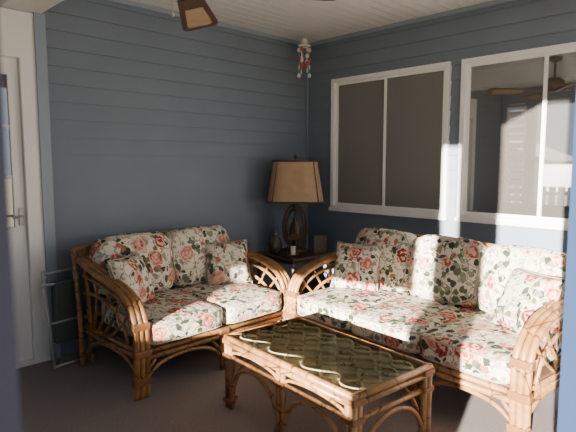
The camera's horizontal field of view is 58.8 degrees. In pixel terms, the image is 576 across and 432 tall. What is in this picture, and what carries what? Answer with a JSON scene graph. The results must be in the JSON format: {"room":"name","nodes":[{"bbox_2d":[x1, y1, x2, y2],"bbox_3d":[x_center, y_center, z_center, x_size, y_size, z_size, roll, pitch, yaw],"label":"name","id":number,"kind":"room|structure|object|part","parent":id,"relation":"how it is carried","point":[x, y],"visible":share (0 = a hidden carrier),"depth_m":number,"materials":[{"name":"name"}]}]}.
{"room":"sunroom","nodes":[
{"label":"sunroom","id":0,"kind":"room"},
{"bbox_2d":[0,0,63,13],"bbox_3d":[-0.247,-1.292,1.795,0.240,0.229,4.299,-6,8,-44],"label":"ceiling beam","id":1,"kind":"structure","parent":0,"point":[30,6],"depth_m":3.21,"materials":[{"name":"white paint"}]},
{"bbox_2d":[41,0,306,355],"bbox_3d":[-1.462,-0.309,3.783,4.820,2.590,0.116,-6,8,-44],"label":"wall","id":2,"kind":"structure","parent":0,"point":[158,125],"depth_m":4.11,"materials":[{"name":"paint"}]},
{"bbox_2d":[1,58,32,361],"bbox_3d":[-2.076,0.013,3.138,0.870,2.020,0.108,-6,8,-44],"label":"leaf","id":3,"kind":"object","parent":2,"relation":"attached to","point":[18,234],"depth_m":3.42,"materials":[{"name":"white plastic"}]},
{"bbox_2d":[2,74,14,226],"bbox_3d":[-2.094,-0.398,3.122,0.730,1.000,0.008,-6,8,-44],"label":"glass","id":4,"kind":"object","parent":3,"relation":"attached to","point":[4,76],"visible":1,"depth_m":3.36,"materials":[{"name":"clear glass"}]},
{"bbox_3d":[-1.790,0.008,3.389,0.078,0.120,0.063,-6,8,-44],"label":"handle","id":5,"kind":"part","parent":3,"relation":"part of","materials":[{"name":"silver metal"}]},
{"bbox_2d":[0,7,49,367],"bbox_3d":[-2.087,-0.125,3.136,1.070,2.355,0.105,-6,8,-44],"label":"door frame","id":6,"kind":"structure","parent":2,"relation":"attached to","point":[17,42],"depth_m":3.42,"materials":[{"name":"white wood"}]},
{"bbox_2d":[33,12,60,359],"bbox_3d":[-1.658,-0.166,3.510,0.070,2.360,0.050,-6,8,-44],"label":"trim","id":7,"kind":"structure","parent":2,"relation":"attached to","point":[39,19],"depth_m":3.47,"materials":[{"name":"blue paint"}]},
{"bbox_2d":[108,0,307,44],"bbox_3d":[-0.703,-1.645,4.304,2.580,0.034,0.015,-6,8,-44],"label":"trim","id":8,"kind":"structure","parent":2,"relation":"attached to","point":[126,2],"depth_m":4.42,"materials":[{"name":"blue paint"}]},
{"bbox_2d":[306,52,308,284],"bbox_3d":[0.200,-0.465,5.317,0.013,2.590,0.013,-6,8,-44],"label":"trim","id":9,"kind":"structure","parent":2,"relation":"attached to","point":[308,52],"depth_m":5.28,"materials":[{"name":"blue paint"}]},
{"bbox_2d":[18,313,558,431],"bbox_3d":[0.312,1.229,2.053,4.920,0.120,5.320,-6,8,-44],"label":"floor","id":10,"kind":"structure","parent":0,"point":[188,389],"depth_m":2.94,"materials":[{"name":"carpet"}]},
{"bbox_2d":[40,266,86,368],"bbox_3d":[-1.541,0.690,3.533,0.150,0.650,0.310,4,7,37],"label":"folding chair","id":11,"kind":"object","parent":10,"relation":"on","point":[64,309],"visible":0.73,"depth_m":3.50,"materials":[{"name":"metal"}]},
{"bbox_2d":[71,225,289,400],"bbox_3d":[-0.713,0.560,3.667,0.877,0.886,1.328,6,8,44],"label":"loveseat","id":12,"kind":"object","parent":10,"relation":"on","point":[133,275],"visible":0.96,"depth_m":3.45,"materials":[{"name":"fabric"}]},
{"bbox_2d":[108,252,154,311],"bbox_3d":[-1.023,0.434,3.354,0.159,0.360,0.360,-19,1,14],"label":"throw pillow","id":13,"kind":"object","parent":12,"relation":"on","point":[129,268],"depth_m":3.29,"materials":[{"name":"fabric"}]},
{"bbox_2d":[89,231,174,300],"bbox_3d":[-1.092,0.350,3.625,0.598,0.462,0.238,-6,-5,-44],"label":"cushion","id":14,"kind":"object","parent":12,"relation":"on","point":[156,249],"depth_m":3.59,"materials":[{"name":"fabric"}]},
{"bbox_2d":[101,289,222,343],"bbox_3d":[-0.848,0.652,3.419,0.706,0.171,0.567,8,10,44],"label":"seat cushion","id":15,"kind":"object","parent":12,"relation":"on","point":[172,314],"depth_m":3.25,"materials":[{"name":"fabric"}]},
{"bbox_2d":[165,225,228,286],"bbox_3d":[-0.705,0.310,4.022,0.596,0.466,0.235,-6,-5,-44],"label":"cushion","id":16,"kind":"object","parent":12,"relation":"on","point":[187,248],"depth_m":3.87,"materials":[{"name":"fabric"}]},
{"bbox_2d":[205,240,250,284],"bbox_3d":[-0.471,0.369,3.987,0.360,0.360,0.158,-3,-16,-24],"label":"throw pillow","id":17,"kind":"object","parent":12,"relation":"on","point":[227,262],"depth_m":3.93,"materials":[{"name":"fabric"}]},
{"bbox_2d":[174,282,281,322],"bbox_3d":[-0.459,0.611,3.815,0.707,0.172,0.567,8,10,44],"label":"seat cushion","id":18,"kind":"object","parent":12,"relation":"on","point":[238,302],"depth_m":3.64,"materials":[{"name":"fabric"}]},
{"bbox_2d":[257,247,331,293],"bbox_3d":[0.053,0.612,4.808,0.520,0.550,0.520,-6,8,-44],"label":"end table","id":19,"kind":"object","parent":10,"relation":"on","point":[306,257],"visible":0.31,"depth_m":4.64,"materials":[{"name":"brown wood"}]},
{"bbox_2d":[268,231,281,253],"bbox_3d":[-0.117,0.238,4.686,0.128,0.217,0.128,-6,8,-44],"label":"ginger jar","id":20,"kind":"object","parent":19,"relation":"on","point":[275,244],"visible":1,"depth_m":4.65,"materials":[{"name":"ceramic"}]},
{"bbox_2d":[287,229,298,256],"bbox_3d":[0.044,0.236,4.563,0.090,0.246,0.090,2,6,17],"label":"candle lantern","id":21,"kind":"object","parent":19,"relation":"on","point":[292,236],"visible":1,"depth_m":4.54,"materials":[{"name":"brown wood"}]},
{"bbox_2d":[291,246,294,254],"bbox_3d":[0.044,0.306,4.570,0.043,0.075,0.044,2,6,17],"label":"candle","id":22,"kind":"object","parent":21,"relation":"on","point":[292,247],"depth_m":4.55,"materials":[{"name":"white wax"}]},
{"bbox_2d":[266,154,324,252],"bbox_3d":[0.068,-0.123,4.790,0.548,0.914,0.399,0,6,0],"label":"table lamp","id":23,"kind":"object","parent":19,"relation":"on","point":[295,182],"visible":0.94,"depth_m":4.62,"materials":[{"name":"brown wood"}]},
{"bbox_3d":[0.068,-0.324,4.769,0.530,0.380,0.382,0,6,0],"label":"lamp shade","id":24,"kind":"part","parent":23,"relation":"part of","materials":[{"name":"beige fabric"}]},
{"bbox_3d":[0.068,-0.353,4.766,0.548,0.450,0.399,0,6,0],"label":"shade trim","id":25,"kind":"part","parent":23,"relation":"part of","materials":[{"name":"beige fabric"}]},
{"bbox_2d":[314,235,326,252],"bbox_3d":[0.300,0.261,4.748,0.120,0.160,0.016,1,6,6],"label":"picture frame","id":26,"kind":"object","parent":19,"relation":"on","point":[320,241],"visible":1,"depth_m":4.75,"materials":[{"name":"brown wood"}]},
{"bbox_2d":[315,237,324,250],"bbox_3d":[0.301,0.260,4.749,0.092,0.132,0.006,1,6,5],"label":"print","id":27,"kind":"object","parent":26,"relation":"attached to","point":[319,241],"depth_m":4.75,"materials":[{"name":"paper"}]},
{"bbox_2d":[222,316,434,431],"bbox_3d":[0.167,0.894,2.676,0.562,0.421,1.012,-5,7,-39],"label":"coffee table","id":28,"kind":"object","parent":10,"relation":"on","point":[348,370],"visible":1,"depth_m":2.49,"materials":[{"name":"wicker"}]},
{"bbox_3d":[0.167,0.729,2.660,0.510,0.008,0.960,-5,7,-39],"label":"cane panel","id":29,"kind":"part","parent":28,"relation":"part of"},
{"bbox_2d":[284,228,566,431],"bbox_3d":[0.875,0.594,3.317,0.876,0.890,1.808,-5,7,-39],"label":"sofa","id":30,"kind":"object","parent":10,"relation":"on","point":[513,341],"visible":0.91,"depth_m":3.06,"materials":[{"name":"fabric"}]},
{"bbox_2d":[297,287,407,328],"bbox_3d":[0.473,0.627,3.679,0.705,0.170,0.542,-7,9,-39],"label":"seat cushion","id":31,"kind":"object","parent":30,"relation":"on","point":[331,306],"depth_m":3.52,"materials":[{"name":"fabric"}]},
{"bbox_2d":[331,242,380,290],"bbox_3d":[0.515,0.385,3.833,0.370,0.370,0.158,3,-15,28],"label":"throw pillow","id":32,"kind":"object","parent":30,"relation":"on","point":[357,267],"depth_m":3.77,"materials":[{"name":"fabric"}]},
{"bbox_2d":[355,228,416,291],"bbox_3d":[0.731,0.324,3.871,0.234,0.462,0.572,12,-3,-39],"label":"cushion","id":33,"kind":"object","parent":30,"relation":"on","point":[395,249],"depth_m":3.71,"materials":[{"name":"fabric"}]},
{"bbox_2d":[351,295,475,351],"bbox_3d":[0.811,0.668,3.272,0.706,0.170,0.542,-7,9,-39],"label":"seat cushion","id":34,"kind":"object","parent":30,"relation":"on","point":[399,322],"depth_m":3.13,"materials":[{"name":"fabric"}]},
{"bbox_2d":[408,234,487,307],"bbox_3d":[1.075,0.368,3.455,0.236,0.463,0.572,12,-4,-41],"label":"cushion","id":35,"kind":"object","parent":30,"relation":"on","point":[444,271],"depth_m":3.35,"materials":[{"name":"fabric"}]},
{"bbox_2d":[420,311,561,382],"bbox_3d":[1.148,0.709,2.865,0.705,0.171,0.544,-7,9,-39],"label":"seat cushion","id":36,"kind":"object","parent":30,"relation":"on","point":[474,343],"depth_m":2.71,"materials":[{"name":"fabric"}]},
{"bbox_2d":[476,244,566,327],"bbox_3d":[1.411,0.409,3.050,0.233,0.464,0.567,12,-3,-39],"label":"cushion","id":37,"kind":"object","parent":30,"relation":"on","point":[495,263],"depth_m":3.06,"materials":[{"name":"fabric"}]},
{"bbox_2d":[492,268,564,332],"bbox_3d":[1.320,0.486,2.829,0.160,0.380,0.380,23,-1,-16],"label":"throw pillow","id":38,"kind":"object","parent":30,"relation":"on","point":[525,290],"depth_m":2.78,"materials":[{"name":"fabric"}]},
{"bbox_2d":[131,0,491,42],"bbox_3d":[0.031,-1.486,2.064,4.920,0.100,4.520,-6,8,-44],"label":"ceiling","id":39,"kind":"structure","parent":0,"point":[317,20],"depth_m":4.13,"materials":[{"name":"paint"}]},
{"bbox_2d":[172,0,334,30],"bbox_3d":[-0.489,-1.219,2.395,1.520,0.497,1.520,0,6,-3],"label":"ceiling fan","id":40,"kind":"object","parent":39,"relation":"hanging from","point":[194,14],"depth_m":2.87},
{"bbox_2d":[297,35,310,77],"bbox_3d":[0.155,-1.520,4.874,0.131,0.400,0.132,-6,8,-44],"label":"wind chime","id":41,"kind":"object","parent":39,"relation":"hanging from","point":[304,41],"visible":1,"depth_m":4.86,"materials":[{"name":"multicoloured"}]},
{"bbox_2d":[308,0,575,310],"bbox_3d":[1.779,-0.313,3.826,0.136,2.590,4.400,-6,8,-44],"label":"wall","id":42,"kind":"structure","parent":0,"point":[517,25],"depth_m":4.23,"materials":[{"name":"paint"}]},
{"bbox_2d":[338,79,383,204],"bbox_3d":[0.692,-0.682,4.838,0.006,1.150,0.565,-6,8,-44],"label":"pane","id":43,"kind":"object","parent":42,"relation":"attached to","point":[361,105],"visible":1,"depth_m":4.83,"materials":[{"name":"glass"}]},
{"bbox_2d":[329,61,451,219],"bbox_3d":[0.894,-0.652,4.636,0.120,1.280,1.274,-6,8,-44],"label":"frame","id":44,"kind":"object","parent":42,"relation":"attached to","point":[441,214],"visible":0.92,"depth_m":4.58,"materials":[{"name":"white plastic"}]},
{"bbox_2d":[308,0,515,45],"bbox_3d":[1.702,-1.581,3.666,0.015,0.034,4.265,-6,8,-44],"label":"trim","id":45,"kind":"structure","parent":42,"relation":"attached to","point":[493,2],"depth_m":4.29,"materials":[{"name":"blue paint"}]},
{"bbox_2d":[385,70,443,209],"bbox_3d":[1.082,-0.640,4.418,0.006,1.150,0.565,-6,8,-44],"label":"pane","id":46,"kind":"object","parent":42,"relation":"attached to","point":[414,102],"visible":1,"depth_m":4.40,"materials":[{"name":"glass"}]},
{"bbox_2d":[466,57,544,215],"bbox_3d":[1.640,-0.585,3.879,0.006,1.150,0.570,-6,8,-44],"label":"pane","id":47,"kind":"object","parent":42,"relation":"attached to","point":[506,98],"visible":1,"depth_m":3.87,"materials":[{"name":"clear glass"}]},
{"bbox_2d":[454,42,575,230],"bbox_3d":[1.844,-0.554,3.675,0.120,1.280,1.284,-6,8,-44],"label":"frame","id":48,"kind":"object","parent":42,"relation":"attached to","point":[462,215],"visible":1,"depth_m":3.88,"materials":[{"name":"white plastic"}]},
{"bbox_2d":[541,52,575,218],"bbox_3d":[2.034,-0.542,3.455,0.006,1.150,0.570,-6,8,-44],"label":"pane","id":49,"kind":"object","parent":42,"relation":"attached to","point":[561,84],"visible":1,"depth_m":3.58,"materials":[{"name":"clear glass"}]},
{"bbox_3d":[0.781,-0.070,1.427,4.700,2.590,0.080,-6,8,-44],"label":"wall","id":50,"kind":"structure","parent":0,"visible":0},
{"bbox_2d":[0,54,20,431],"bbox_3d":[-0.295,0.179,0.418,0.123,2.300,0.060,-6,8,-44],"label":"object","id":51,"kind":"structure","parent":50,"relation":"attached to","point":[10,418],"depth_m":0.42,"materials":[{"name":"blue wood"}]},
{"bbox_2d":[557,100,575,431],"bbox_3d":[0.899,0.065,1.542,0.130,2.300,0.060,-6,8,-44],"label":"door frame","id":52,"kind":"structure","parent":50,"relation":"attached to","point":[566,422],"depth_m":1.53,"materials":[{"name":"blue paint"}]}
]}

